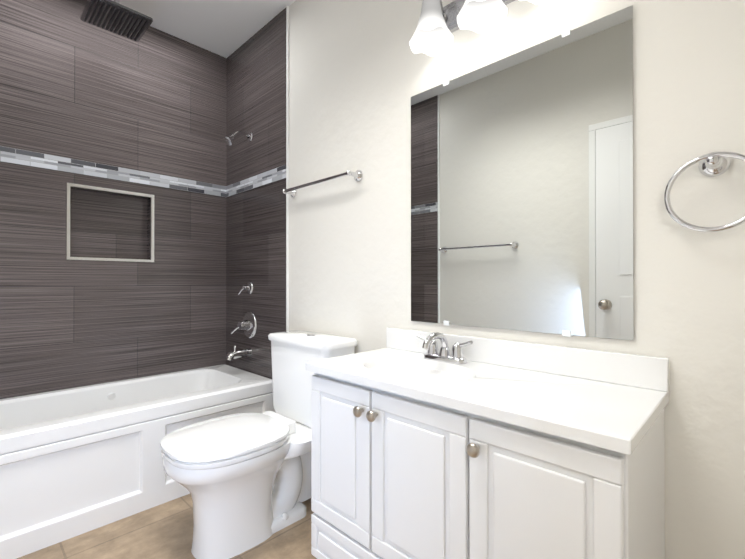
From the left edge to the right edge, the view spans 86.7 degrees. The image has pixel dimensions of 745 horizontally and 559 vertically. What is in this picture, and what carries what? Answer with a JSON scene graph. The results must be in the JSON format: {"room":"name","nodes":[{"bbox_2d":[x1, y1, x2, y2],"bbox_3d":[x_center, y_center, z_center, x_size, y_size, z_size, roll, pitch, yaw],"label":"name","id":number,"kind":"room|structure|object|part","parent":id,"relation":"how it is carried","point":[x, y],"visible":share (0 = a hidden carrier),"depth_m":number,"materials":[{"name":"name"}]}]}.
{"room":"bathroom","nodes":[
{"label":"bathroom","id":0,"kind":"room"},
{"bbox_2d":[0,0,226,398],"bbox_3d":[-1.582,-0.245,2.262,0.150,2.593,1.690,0,0,44],"label":"wall tile","id":1,"kind":"structure","parent":0,"point":[73,85],"depth_m":2.24,"materials":[{"name":"grey tile"}]},
{"bbox_2d":[67,183,153,261],"bbox_3d":[-1.486,-0.311,2.260,0.016,0.410,0.426,0,0,44],"label":"trim","id":2,"kind":"structure","parent":1,"relation":"attached to","point":[114,191],"depth_m":2.23,"materials":[{"name":"silver metal"}]},
{"bbox_2d":[0,146,285,196],"bbox_3d":[-1.263,-0.612,1.954,0.740,0.075,1.474,0,0,44],"label":"tile","id":3,"kind":"object","parent":1,"relation":"attached to","point":[30,158],"depth_m":2.28,"materials":[{"name":"tile"}]},
{"bbox_2d":[17,494,316,558],"bbox_3d":[-0.417,1.077,1.123,3.300,0.060,1.690,0,0,44],"label":"floor","id":4,"kind":"structure","parent":0,"point":[163,531],"depth_m":1.58,"materials":[{"name":"tile"}]},
{"bbox_2d":[0,364,274,558],"bbox_3d":[-1.298,0.816,1.981,0.637,0.470,1.468,0,0,44],"label":"tub","id":5,"kind":"object","parent":4,"relation":"on","point":[75,461],"visible":0.71,"depth_m":1.74,"materials":[{"name":"white plastic"}]},
{"bbox_2d":[160,330,357,558],"bbox_3d":[-0.483,0.666,1.689,0.477,0.813,0.751,0,0,44],"label":"toilet","id":6,"kind":"object","parent":4,"relation":"on","point":[244,479],"visible":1,"depth_m":1.57,"materials":[{"name":"white ceramic"}]},
{"bbox_3d":[-0.574,0.632,1.596,0.411,0.048,0.492,0,0,44],"label":"seat","id":7,"kind":"part","parent":6,"relation":"part of","materials":[{"name":"white plastic"}]},
{"bbox_3d":[-0.295,0.463,1.883,0.477,0.390,0.211,0,0,44],"label":"tank","id":8,"kind":"part","parent":6,"relation":"part of","materials":[{"name":"white ceramic"}]},
{"bbox_2d":[306,327,668,558],"bbox_3d":[0.257,0.615,1.184,0.965,0.864,0.460,0,0,44],"label":"bathroom vanity","id":9,"kind":"object","parent":4,"relation":"on","point":[430,445],"visible":1,"depth_m":1.00,"materials":[{"name":"white wood"}]},
{"bbox_2d":[416,332,472,363],"bbox_3d":[0.223,0.236,1.370,0.233,0.104,0.152,0,0,44],"label":"faucet","id":10,"kind":"object","parent":9,"relation":"on","point":[432,356],"depth_m":1.38,"materials":[{"name":"silver metal"}]},
{"bbox_2d":[112,0,295,57],"bbox_3d":[-0.417,-1.576,1.135,3.300,0.060,1.690,0,0,44],"label":"ceiling","id":11,"kind":"structure","parent":0,"point":[225,28],"depth_m":2.33,"materials":[{"name":"white paint"}]},
{"bbox_2d":[80,0,152,41],"bbox_3d":[-1.289,-1.421,1.988,0.260,0.241,0.260,0,0,44],"label":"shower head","id":12,"kind":"object","parent":11,"relation":"hanging from","point":[115,16],"visible":1,"depth_m":1.97},
{"bbox_2d":[289,0,744,558],"bbox_3d":[0.438,-0.248,1.406,2.460,2.593,0.100,0,0,44],"label":"wall","id":13,"kind":"structure","parent":0,"point":[361,74],"depth_m":1.06,"materials":[{"name":"white paint"}]},
{"bbox_2d":[226,8,285,378],"bbox_3d":[-0.712,-0.243,2.519,0.740,2.593,0.108,0,0,44],"label":"wall tile","id":14,"kind":"structure","parent":13,"relation":"attached to","point":[256,217],"depth_m":2.44,"materials":[{"name":"grey tile"}]},
{"bbox_2d":[224,131,251,145],"bbox_3d":[-0.837,-0.879,2.450,0.062,0.116,0.174,0,0,44],"label":"shower head","id":15,"kind":"object","parent":14,"relation":"attached to","point":[228,140],"visible":1,"depth_m":2.42},
{"bbox_2d":[225,345,251,361],"bbox_3d":[-0.835,0.455,2.446,0.060,0.098,0.161,0,0,44],"label":"tub spout","id":16,"kind":"object","parent":14,"relation":"attached to","point":[234,354],"visible":1,"depth_m":2.43,"materials":[{"name":"silver metal"}]},
{"bbox_2d":[231,311,256,337],"bbox_3d":[-0.746,0.267,2.409,0.307,0.156,0.091,0,0,44],"label":"shower valve","id":17,"kind":"object","parent":14,"relation":"attached to","point":[247,325],"depth_m":2.46,"materials":[{"name":"silver metal"}]},
{"bbox_2d":[238,282,252,294],"bbox_3d":[-0.730,0.055,2.395,0.170,0.074,0.091,0,0,44],"label":"shower valve","id":18,"kind":"object","parent":14,"relation":"attached to","point":[249,287],"depth_m":2.48,"materials":[{"name":"silver metal"}]},
{"bbox_2d":[286,6,288,330],"bbox_3d":[-0.994,-0.247,1.690,0.012,2.593,1.490,0,0,44],"label":"trim","id":19,"kind":"structure","parent":13,"relation":"attached to","point":[287,167],"depth_m":2.22,"materials":[{"name":"white"}]},
{"bbox_2d":[282,170,362,197],"bbox_3d":[-0.276,-0.479,1.978,0.574,0.054,0.074,0,0,44],"label":"towel bar","id":20,"kind":"object","parent":13,"relation":"attached to","point":[357,175],"visible":1,"depth_m":1.89,"materials":[{"name":"silver metal"}]},
{"bbox_2d":[409,0,547,55],"bbox_3d":[0.361,-0.963,1.288,0.580,0.232,0.178,0,0,44],"label":"sconce","id":21,"kind":"object","parent":13,"relation":"attached to","point":[438,24],"visible":1,"depth_m":1.38,"materials":[{"name":"white glass"}]},
{"bbox_2d":[411,5,633,340],"bbox_3d":[0.431,-0.288,1.334,0.765,0.920,0.009,0,0,44],"label":"mirror","id":22,"kind":"object","parent":13,"relation":"attached to","point":[522,199],"visible":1,"depth_m":1.25,"materials":[{"name":"clear glass"}]},
{"bbox_2d":[664,152,744,231],"bbox_3d":[0.808,-0.210,0.935,0.186,0.198,0.057,0,0,44],"label":"towel ring","id":23,"kind":"object","parent":13,"relation":"attached to","point":[713,164],"visible":1,"depth_m":0.94,"materials":[{"name":"silver metal"}]}
]}

